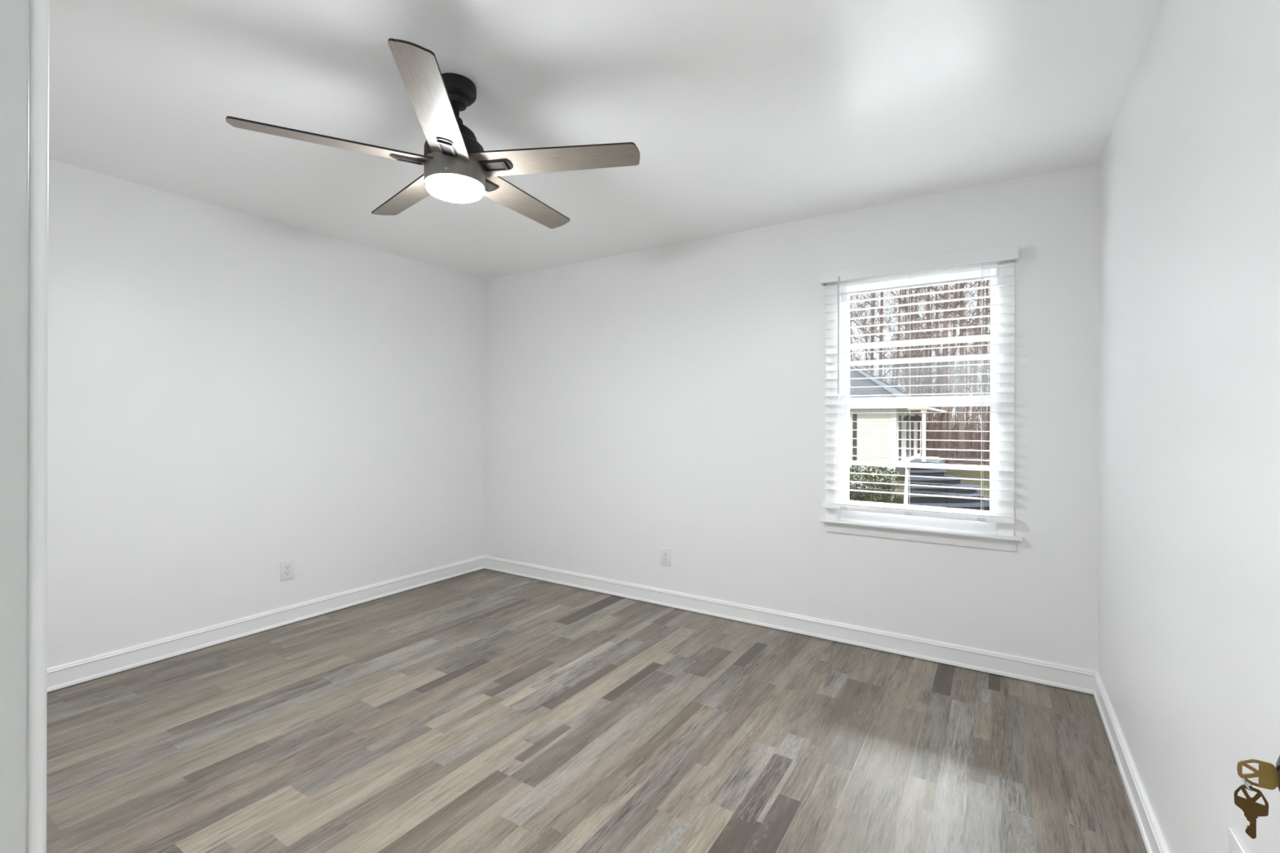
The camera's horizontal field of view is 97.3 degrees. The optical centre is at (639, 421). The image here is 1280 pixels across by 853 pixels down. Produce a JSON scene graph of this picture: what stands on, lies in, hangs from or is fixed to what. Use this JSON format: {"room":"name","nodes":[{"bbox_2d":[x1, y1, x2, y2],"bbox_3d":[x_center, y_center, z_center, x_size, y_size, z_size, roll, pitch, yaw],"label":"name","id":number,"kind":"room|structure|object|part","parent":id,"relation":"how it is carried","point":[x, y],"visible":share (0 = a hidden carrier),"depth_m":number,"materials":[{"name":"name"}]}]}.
{"room":"empty bedroom","nodes":[
{"label":"empty bedroom","id":0,"kind":"room"},
{"bbox_2d":[47,159,485,667],"bbox_3d":[-2.237,0.024,3.456,0.140,2.444,3.495,0,0,33],"label":"wall","id":1,"kind":"structure","parent":0,"point":[233,396],"depth_m":3.20,"materials":[{"name":"white paint"}]},
{"bbox_2d":[46,555,484,692],"bbox_3d":[-2.178,1.186,3.406,0.020,0.104,3.231,0,0,33],"label":"baseboard","id":2,"kind":"structure","parent":1,"relation":"attached to","point":[64,675],"depth_m":3.20,"materials":[{"name":"white paint"}]},
{"bbox_2d":[280,559,293,581],"bbox_3d":[-2.158,0.912,3.447,0.009,0.118,0.078,0,0,33],"label":"wall outlet","id":3,"kind":"object","parent":1,"relation":"attached to","point":[286,567],"visible":1,"depth_m":3.44,"materials":[{"name":"white plastic"}]},
{"bbox_2d":[284,570,290,575],"bbox_3d":[-2.155,0.931,3.446,0.002,0.027,0.034,0,0,33],"label":"receptacle","id":4,"kind":"object","parent":3,"relation":"attached to","point":[286,572],"depth_m":3.45,"materials":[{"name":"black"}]},
{"bbox_2d":[284,564,290,569],"bbox_3d":[-2.155,0.892,3.446,0.002,0.027,0.034,0,0,33],"label":"receptacle","id":5,"kind":"object","parent":3,"relation":"attached to","point":[286,566],"depth_m":3.45,"materials":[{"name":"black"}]},
{"bbox_2d":[46,568,1146,852],"bbox_3d":[-0.539,1.248,2.222,4.098,0.001,3.501,0,0,33],"label":"floor","id":6,"kind":"structure","parent":0,"point":[484,710],"depth_m":2.20,"materials":[{"name":"laminate"}]},
{"bbox_2d":[48,0,1162,279],"bbox_3d":[-0.464,-1.292,2.326,4.338,0.200,3.495,0,0,33],"label":"ceiling","id":7,"kind":"structure","parent":0,"point":[740,115],"depth_m":2.09,"materials":[{"name":"white paint"}]},
{"bbox_2d":[226,38,639,228],"bbox_3d":[-0.650,-0.996,2.040,1.268,0.394,1.248,0,0,33],"label":"ceiling fan","id":8,"kind":"object","parent":7,"relation":"hanging from","point":[457,168],"visible":1,"depth_m":1.92,"materials":[{"name":"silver metal"}]},
{"bbox_3d":[-0.982,-0.904,1.833,0.593,0.006,0.131,0,12,-27],"label":"blade","id":9,"kind":"part","parent":8,"relation":"part of","materials":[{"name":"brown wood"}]},
{"bbox_3d":[-0.916,-0.904,2.259,0.593,0.007,0.131,0,12,45],"label":"blade","id":10,"kind":"part","parent":8,"relation":"part of","materials":[{"name":"wood"}]},
{"bbox_3d":[-0.598,-0.903,1.639,0.131,0.007,0.593,12,-2,-9],"label":"blade","id":11,"kind":"part","parent":8,"relation":"part of","materials":[{"name":"wood"}]},
{"bbox_2d":[426,173,483,203],"bbox_3d":[-0.657,-0.817,2.001,0.194,0.037,0.194,0,0,33],"label":"diffuser","id":12,"kind":"object","parent":8,"relation":"attached to","point":[452,188],"depth_m":1.95,"materials":[{"name":"white glass"}]},
{"bbox_3d":[-0.491,-0.902,2.328,0.131,0.006,0.593,-13,-6,26],"label":"blade","id":13,"kind":"part","parent":8,"relation":"part of","materials":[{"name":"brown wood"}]},
{"bbox_3d":[-0.294,-0.902,1.945,0.593,0.007,0.131,0,-12,9],"label":"blade","id":14,"kind":"part","parent":8,"relation":"part of","materials":[{"name":"wood"}]},
{"bbox_2d":[484,163,1099,671],"bbox_3d":[0.435,0.033,3.739,4.058,2.444,0.140,0,0,33],"label":"wall","id":15,"kind":"structure","parent":0,"point":[638,404],"depth_m":3.44,"materials":[{"name":"white paint"}]},
{"bbox_2d":[660,547,671,566],"bbox_3d":[0.174,0.921,3.816,0.078,0.118,0.009,0,0,33],"label":"wall outlet","id":16,"kind":"object","parent":15,"relation":"attached to","point":[665,553],"visible":1,"depth_m":3.81,"materials":[{"name":"white plastic"}]},
{"bbox_2d":[484,555,1097,694],"bbox_3d":[0.388,1.195,3.672,4.058,0.104,0.020,0,0,33],"label":"baseboard","id":17,"kind":"structure","parent":15,"relation":"attached to","point":[1054,674],"depth_m":3.21,"materials":[{"name":"white paint"}]},
{"bbox_2d":[818,259,1023,551],"bbox_3d":[1.487,-0.105,3.047,0.968,1.481,0.215,0,0,33],"label":"window","id":18,"kind":"structure","parent":15,"relation":"in","point":[985,535],"depth_m":2.98,"materials":[{"name":"white plastic"}]},
{"bbox_3d":[1.470,0.217,3.035,0.762,0.687,0.032,0,0,33],"label":"sash","id":19,"kind":"part","parent":18,"relation":"part of","materials":[{"name":"white plastic"}]},
{"bbox_3d":[1.513,-0.111,3.101,0.762,1.330,0.018,0,0,33],"label":"storm rail","id":20,"kind":"part","parent":18,"relation":"part of","materials":[{"name":"white plastic"}]},
{"bbox_2d":[819,244,1018,524],"bbox_3d":[1.425,-0.173,2.968,0.937,1.337,0.093,0,0,33],"label":"window blind","id":21,"kind":"object","parent":18,"relation":"attached to","point":[1011,252],"visible":1,"depth_m":2.92,"materials":[{"name":"white paint"}]},
{"bbox_3d":[1.149,-0.164,3.151,0.009,1.255,0.055,0,0,33],"label":"ladder cord","id":22,"kind":"part","parent":21,"relation":"part of","materials":[{"name":"white fabric"}]},
{"bbox_3d":[1.425,-0.163,2.975,0.009,1.255,0.055,0,0,33],"label":"ladder cord","id":23,"kind":"part","parent":21,"relation":"part of","materials":[{"name":"white fabric"}]},
{"bbox_3d":[1.427,0.478,2.970,0.908,0.033,0.054,0,0,33],"label":"rail","id":24,"kind":"part","parent":21,"relation":"part of","materials":[{"name":"white plastic"}]},
{"bbox_3d":[1.433,-0.812,2.971,0.903,0.048,0.050,0,0,33],"label":"head rail","id":25,"kind":"part","parent":21,"relation":"part of","materials":[{"name":"white plastic"}]},
{"bbox_3d":[1.701,-0.162,2.799,0.009,1.255,0.055,0,0,33],"label":"ladder cord","id":26,"kind":"part","parent":21,"relation":"part of","materials":[{"name":"white fabric"}]},
{"bbox_3d":[1.492,-0.428,3.067,0.762,0.697,0.032,0,0,33],"label":"sash","id":27,"kind":"part","parent":18,"relation":"part of","materials":[{"name":"white plastic"}]},
{"bbox_2d":[1097,0,1279,852],"bbox_3d":[1.300,0.036,1.195,0.140,2.444,3.495,0,0,33],"label":"wall","id":28,"kind":"structure","parent":0,"point":[1188,588],"depth_m":1.31,"materials":[{"name":"white paint"}]},
{"bbox_2d":[1093,671,1169,852],"bbox_3d":[1.224,1.198,1.232,0.020,0.104,3.231,0,0,33],"label":"baseboard","id":29,"kind":"structure","parent":28,"relation":"attached to","point":[1152,836],"depth_m":1.88,"materials":[{"name":"white paint"}]},
{"bbox_2d":[1228,826,1246,852],"bbox_3d":[1.122,0.849,1.059,0.009,0.122,0.090,0,0,33],"label":"wall outlet","id":30,"kind":"object","parent":28,"relation":"attached to","point":[1235,846],"visible":1,"depth_m":1.07,"materials":[{"name":"white plastic"}]},
{"bbox_3d":[-1.376,0.027,0.905,4.058,2.444,0.124,0,0,33],"label":"wall","id":31,"kind":"structure","parent":0,"visible":0},
{"bbox_2d":[0,0,29,852],"bbox_3d":[-0.065,0.220,0.067,0.796,2.058,0.124,0,0,33],"label":"trim","id":32,"kind":"structure","parent":31,"relation":"attached to","point":[14,14],"depth_m":0.32,"materials":[{"name":"grey paint"}]},
{"bbox_2d":[26,0,48,852],"bbox_3d":[-0.042,0.199,0.133,0.853,2.100,0.011,0,0,33],"label":"trim","id":33,"kind":"structure","parent":31,"relation":"attached to","point":[38,153],"depth_m":0.33,"materials":[{"name":"white paint"}]},
{"bbox_2d":[1275,755,1279,791],"bbox_3d":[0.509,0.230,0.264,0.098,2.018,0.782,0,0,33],"label":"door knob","id":34,"kind":"structure","parent":31,"relation":"in","point":[1277,763],"depth_m":0.57,"materials":[{"name":"grey paint"}]},
{"bbox_2d":[1236,759,1279,790],"bbox_3d":[0.640,0.359,0.566,0.057,0.027,0.002,0,0,33],"label":"key","id":35,"kind":"object","parent":34,"relation":"attached to","point":[1268,774],"visible":1,"depth_m":0.57,"materials":[{"name":"gold metal"}]},
{"bbox_2d":[1242,777,1252,791],"bbox_3d":[0.621,0.370,0.576,0.007,0.010,0.011,0,0,33],"label":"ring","id":36,"kind":"object","parent":35,"relation":"attached to","point":[1243,778],"visible":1,"depth_m":0.57,"materials":[{"name":"silver metal"}]},
{"bbox_2d":[1234,784,1268,839],"bbox_3d":[0.620,0.397,0.572,0.002,0.051,0.024,0,0,-38],"label":"key","id":37,"kind":"object","parent":36,"relation":"hanging from","point":[1251,810],"visible":1,"depth_m":0.57,"materials":[{"name":"gold metal"}]},
{"label":"outside","id":38,"kind":"structure","parent":0,"visible":0},
{"bbox_2d":[853,469,989,504],"bbox_3d":[4.119,2.163,15.743,70.000,0.300,24.025,0,0,33],"label":"ground","id":39,"kind":"structure","parent":38,"point":[962,473],"depth_m":19.09,"materials":[{"name":"green plant"}]},
{"bbox_2d":[849,465,899,503],"bbox_3d":[4.282,1.542,13.794,5.430,0.975,2.875,0,0,0],"label":"hedge","id":40,"kind":"object","parent":39,"relation":"on","point":[854,495],"visible":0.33,"depth_m":12.66,"materials":[{"name":"green plant"}]},
{"bbox_2d":[849,365,947,475],"bbox_3d":[7.146,-0.789,27.477,13.250,5.625,8.890,0,0,33],"label":"house","id":41,"kind":"structure","parent":39,"relation":"on","point":[853,374],"depth_m":21.79,"materials":[{"name":"beige paint"}]},
{"bbox_2d":[853,413,857,468],"bbox_3d":[8.356,0.803,21.921,0.140,2.150,0.075,0,0,33],"label":"shutter","id":42,"kind":"object","parent":41,"relation":"hanging from","point":[855,415],"depth_m":21.89,"materials":[{"name":"grey wood"}]},
{"bbox_2d":[902,410,912,421],"bbox_3d":[10.435,-0.188,21.922,0.409,0.459,0.431,0,0,33],"label":"hanging plant","id":43,"kind":"object","parent":41,"relation":"hanging from","point":[907,418],"visible":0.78,"depth_m":21.85,"materials":[{"name":"green plant"}]},
{"bbox_2d":[911,410,921,421],"bbox_3d":[10.591,-0.191,21.590,0.421,0.451,0.438,0,0,33],"label":"hanging plant","id":44,"kind":"object","parent":41,"relation":"hanging from","point":[915,418],"visible":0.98,"depth_m":21.54,"materials":[{"name":"green plant"}]},
{"bbox_3d":[10.420,0.659,20.694,0.180,2.150,0.180,0,0,33],"label":"porch post","id":45,"kind":"part","parent":41,"relation":"part of","materials":[{"name":"white wood"}]},
{"bbox_2d":[903,460,989,511],"bbox_3d":[7.045,1.558,13.975,2.540,0.970,3.250,0,0,0],"label":"steps","id":46,"kind":"structure","parent":39,"relation":"on","point":[933,501],"depth_m":13.44,"materials":[{"name":"black"}]},
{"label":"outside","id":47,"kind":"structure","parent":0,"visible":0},
{"bbox_2d":[926,432,989,466],"bbox_3d":[35.490,2.259,64.838,130.000,0.320,92.500,0,0,33],"label":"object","id":48,"kind":"structure","parent":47,"point":[952,462],"depth_m":28.27,"materials":[{"name":"green plant"}]},
{"bbox_2d":[849,295,890,368],"bbox_3d":[19.001,-6.285,50.608,5.879,16.915,6.384,0,0,-9],"label":"bare tree","id":49,"kind":"object","parent":48,"relation":"on","point":[851,354],"visible":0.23,"depth_m":51.23,"materials":[{"name":"plant"}]},
{"bbox_2d":[849,292,903,354],"bbox_3d":[28.317,-8.666,66.254,9.359,21.733,6.312,0,0,-40],"label":"bare tree","id":50,"kind":"object","parent":48,"relation":"on","point":[871,301],"visible":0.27,"depth_m":66.39,"materials":[{"name":"brown plant"}]},
{"bbox_2d":[849,295,918,396],"bbox_3d":[16.613,-4.432,38.954,4.960,13.143,4.568,0,0,-24],"label":"bare tree","id":51,"kind":"object","parent":48,"relation":"on","point":[859,307],"visible":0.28,"depth_m":39.62,"materials":[{"name":"brown plant"}]},
{"bbox_2d":[849,288,918,385],"bbox_3d":[28.709,-10.372,65.442,7.314,25.182,10.844,0,0,-16],"label":"bare tree","id":52,"kind":"object","parent":48,"relation":"on","point":[897,375],"visible":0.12,"depth_m":65.68,"materials":[{"name":"brown plant"}]},
{"bbox_2d":[874,317,906,382],"bbox_3d":[31.298,-5.786,69.824,6.033,15.986,5.556,0,0,34],"label":"bare tree","id":53,"kind":"object","parent":48,"relation":"on","point":[874,317],"visible":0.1,"depth_m":70.79,"materials":[{"name":"brown plant"}]},
{"bbox_2d":[849,291,937,387],"bbox_3d":[18.399,-7.196,43.316,7.575,18.750,8.612,0,0,-29],"label":"bare tree","id":54,"kind":"object","parent":48,"relation":"on","point":[873,312],"visible":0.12,"depth_m":43.35,"materials":[{"name":"brown plant"}]},
{"bbox_2d":[849,291,942,383],"bbox_3d":[15.150,-7.009,36.004,8.427,18.348,7.412,0,0,10],"label":"bare tree","id":55,"kind":"object","parent":48,"relation":"on","point":[881,313],"visible":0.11,"depth_m":35.23,"materials":[{"name":"plant"}]},
{"bbox_2d":[893,368,910,391],"bbox_3d":[34.381,-3.321,72.400,6.707,11.108,5.649,0,0,-16],"label":"bare tree","id":56,"kind":"object","parent":48,"relation":"on","point":[909,368],"visible":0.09,"depth_m":73.02,"materials":[{"name":"grey plant"}]},
{"bbox_2d":[876,294,934,392],"bbox_3d":[32.241,-6.499,67.939,6.581,17.438,6.061,0,0,38],"label":"bare tree","id":57,"kind":"object","parent":48,"relation":"on","point":[926,295],"visible":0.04,"depth_m":66.84,"materials":[{"name":"brown plant"}]},
{"bbox_2d":[888,333,924,394],"bbox_3d":[29.825,-4.111,62.511,5.082,12.579,5.778,0,0,-30],"label":"bare tree","id":58,"kind":"object","parent":48,"relation":"on","point":[904,333],"visible":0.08,"depth_m":62.25,"materials":[{"name":"plant"}]},
{"bbox_2d":[885,287,937,395],"bbox_3d":[27.849,-6.041,58.585,5.728,16.480,6.220,0,0,-20],"label":"bare tree","id":59,"kind":"object","parent":48,"relation":"on","point":[926,287],"visible":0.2,"depth_m":57.87,"materials":[{"name":"brown plant"}]},
{"bbox_2d":[849,285,977,396],"bbox_3d":[13.696,-6.602,29.652,7.075,17.514,8.044,0,0,-19],"label":"bare tree","id":60,"kind":"object","parent":48,"relation":"on","point":[911,325],"visible":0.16,"depth_m":29.85,"materials":[{"name":"plant"}]},
{"bbox_2d":[884,285,949,395],"bbox_3d":[24.058,-5.148,48.954,5.915,14.641,6.725,0,0,34],"label":"bare tree","id":61,"kind":"object","parent":48,"relation":"on","point":[940,286],"visible":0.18,"depth_m":48.92,"materials":[{"name":"brown plant"}]},
{"bbox_2d":[887,288,952,446],"bbox_3d":[17.489,-6.423,36.347,4.975,17.130,7.376,0,0,26],"label":"bare tree","id":62,"kind":"object","parent":48,"relation":"on","point":[927,290],"visible":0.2,"depth_m":35.80,"materials":[{"name":"plant"}]},
{"bbox_2d":[850,330,990,459],"bbox_3d":[26.770,-1.698,58.288,42.767,7.612,64.371,0,0,33],"label":"undergrowth","id":63,"kind":"object","parent":48,"relation":"on","point":[935,435],"visible":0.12,"depth_m":32.66,"materials":[{"name":"brown plant"}]},
{"bbox_2d":[882,293,959,396],"bbox_3d":[20.471,-5.202,41.243,5.559,14.730,5.119,0,0,-36],"label":"bare tree","id":64,"kind":"object","parent":48,"relation":"on","point":[905,348],"visible":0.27,"depth_m":41.38,"materials":[{"name":"plant"}]},
{"bbox_2d":[883,288,958,429],"bbox_3d":[26.515,-7.149,53.777,7.064,18.716,6.505,0,0,36],"label":"bare tree","id":65,"kind":"object","parent":48,"relation":"on","point":[922,288],"visible":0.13,"depth_m":52.65,"materials":[{"name":"plant"}]},
{"bbox_2d":[878,288,964,396],"bbox_3d":[23.058,-7.036,46.948,6.417,18.464,6.968,0,0,-1],"label":"bare tree","id":66,"kind":"object","parent":48,"relation":"on","point":[916,289],"visible":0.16,"depth_m":46.80,"materials":[{"name":"plant"}]},
{"bbox_2d":[885,288,964,417],"bbox_3d":[17.178,-4.261,33.809,4.449,12.802,4.832,0,0,37],"label":"bare tree","id":67,"kind":"object","parent":48,"relation":"on","point":[915,319],"visible":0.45,"depth_m":33.43,"materials":[{"name":"brown plant"}]},
{"bbox_2d":[904,324,955,422],"bbox_3d":[28.747,-3.917,55.738,4.598,12.182,4.234,0,0,-12],"label":"bare tree","id":68,"kind":"object","parent":48,"relation":"on","point":[913,325],"visible":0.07,"depth_m":55.97,"materials":[{"name":"plant"}]},
{"bbox_2d":[913,306,948,391],"bbox_3d":[35.509,-6.656,69.400,7.493,17.723,6.328,0,0,-42],"label":"bare tree","id":69,"kind":"object","parent":48,"relation":"on","point":[913,306],"visible":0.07,"depth_m":69.93,"materials":[{"name":"brown plant"}]},
{"bbox_2d":[923,315,959,412],"bbox_3d":[36.172,-5.278,66.372,5.658,14.991,5.210,0,0,-3],"label":"bare tree","id":70,"kind":"object","parent":48,"relation":"on","point":[931,316],"visible":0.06,"depth_m":66.81,"materials":[{"name":"plant"}]},
{"bbox_2d":[894,280,990,462],"bbox_3d":[15.739,-6.603,27.888,6.618,17.535,6.094,0,0,-3],"label":"bare tree","id":71,"kind":"object","parent":48,"relation":"on","point":[985,348],"visible":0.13,"depth_m":27.35,"materials":[{"name":"plant"}]},
{"bbox_2d":[911,280,978,459],"bbox_3d":[16.599,-6.956,29.883,7.837,18.200,5.286,0,0,-1],"label":"bare tree","id":72,"kind":"object","parent":48,"relation":"on","point":[962,445],"visible":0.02,"depth_m":28.90,"materials":[{"name":"grey plant"}]},
{"bbox_2d":[918,285,973,407],"bbox_3d":[30.244,-6.060,56.487,5.747,16.534,6.240,0,0,-40],"label":"bare tree","id":73,"kind":"object","parent":48,"relation":"on","point":[966,286],"visible":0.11,"depth_m":55.28,"materials":[{"name":"brown plant"}]},
{"bbox_2d":[904,280,990,463],"bbox_3d":[14.157,-8.281,27.425,8.791,20.873,10.323,0,0,43],"label":"bare tree","id":74,"kind":"object","parent":48,"relation":"on","point":[944,426],"visible":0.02,"depth_m":26.93,"materials":[{"name":"plant"}]},
{"bbox_2d":[904,284,990,452],"bbox_3d":[19.818,-5.790,36.289,6.007,15.916,5.532,0,0,23],"label":"bare tree","id":75,"kind":"object","parent":48,"relation":"on","point":[941,326],"visible":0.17,"depth_m":37.00,"materials":[{"name":"plant"}]},
{"bbox_2d":[916,280,990,456],"bbox_3d":[18.870,-5.888,32.580,4.664,16.059,6.915,0,0,-32],"label":"bare tree","id":76,"kind":"object","parent":48,"relation":"on","point":[975,376],"visible":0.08,"depth_m":32.88,"materials":[{"name":"plant"}]},
{"bbox_2d":[920,281,990,427],"bbox_3d":[34.487,-9.274,62.514,6.681,23.002,9.905,0,0,10],"label":"bare tree","id":77,"kind":"object","parent":48,"relation":"on","point":[938,354],"visible":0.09,"depth_m":62.67,"materials":[{"name":"plant"}]},
{"bbox_2d":[933,280,990,417],"bbox_3d":[22.704,-6.812,37.386,6.258,18.007,6.796,0,0,0],"label":"bare tree","id":78,"kind":"object","parent":48,"relation":"on","point":[967,283],"visible":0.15,"depth_m":36.30,"materials":[{"name":"brown plant"}]},
{"bbox_2d":[937,341,989,422],"bbox_3d":[34.450,-3.237,58.876,5.493,10.938,6.235,0,0,-34],"label":"bare tree","id":79,"kind":"object","parent":48,"relation":"on","point":[984,341],"visible":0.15,"depth_m":59.03,"materials":[{"name":"plant"}]},
{"bbox_2d":[937,280,990,439],"bbox_3d":[28.329,-6.548,46.033,7.517,17.456,5.070,0,0,45],"label":"bare tree","id":80,"kind":"object","parent":48,"relation":"on","point":[989,280],"visible":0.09,"depth_m":46.60,"materials":[{"name":"plant"}]},
{"bbox_2d":[947,284,990,433],"bbox_3d":[24.523,-4.574,40.588,5.090,13.485,4.687,0,0,20],"label":"bare tree","id":81,"kind":"object","parent":48,"relation":"on","point":[966,380],"visible":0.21,"depth_m":41.28,"materials":[{"name":"plant"}]},
{"bbox_2d":[953,310,990,395],"bbox_3d":[36.375,-6.750,60.297,6.784,17.976,6.248,0,0,26],"label":"bare tree","id":82,"kind":"object","parent":48,"relation":"on","point":[988,310],"visible":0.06,"depth_m":59.89,"materials":[{"name":"grey plant"}]},
{"bbox_2d":[954,320,990,415],"bbox_3d":[34.867,-4.845,57.744,6.270,14.100,5.827,0,0,33],"label":"bare tree","id":83,"kind":"object","parent":48,"relation":"on","point":[988,320],"visible":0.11,"depth_m":58.48,"materials":[{"name":"plant"}]},
{"bbox_2d":[955,307,990,419],"bbox_3d":[27.616,-3.559,43.459,5.799,11.548,6.582,0,0,10],"label":"bare tree","id":84,"kind":"object","parent":48,"relation":"on","point":[988,308],"visible":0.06,"depth_m":43.95,"materials":[{"name":"grey plant"}]},
{"bbox_2d":[958,320,990,415],"bbox_3d":[40.818,-5.627,67.395,7.295,15.725,6.479,0,0,5],"label":"bare tree","id":85,"kind":"object","parent":48,"relation":"on","point":[984,321],"visible":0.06,"depth_m":67.53,"materials":[{"name":"plant"}]},
{"bbox_2d":[964,346,990,389],"bbox_3d":[22.667,-3.253,33.261,6.207,10.890,5.469,0,0,5],"label":"bare tree","id":86,"kind":"object","parent":48,"relation":"on","point":[974,346],"visible":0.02,"depth_m":34.42,"materials":[{"name":"grey plant"}]},
{"bbox_2d":[972,289,990,365],"bbox_3d":[35.418,-7.286,54.223,7.695,19.048,8.749,0,0,19],"label":"bare tree","id":87,"kind":"object","parent":48,"relation":"on","point":[974,290],"visible":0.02,"depth_m":54.17,"materials":[{"name":"brown plant"}]}
]}

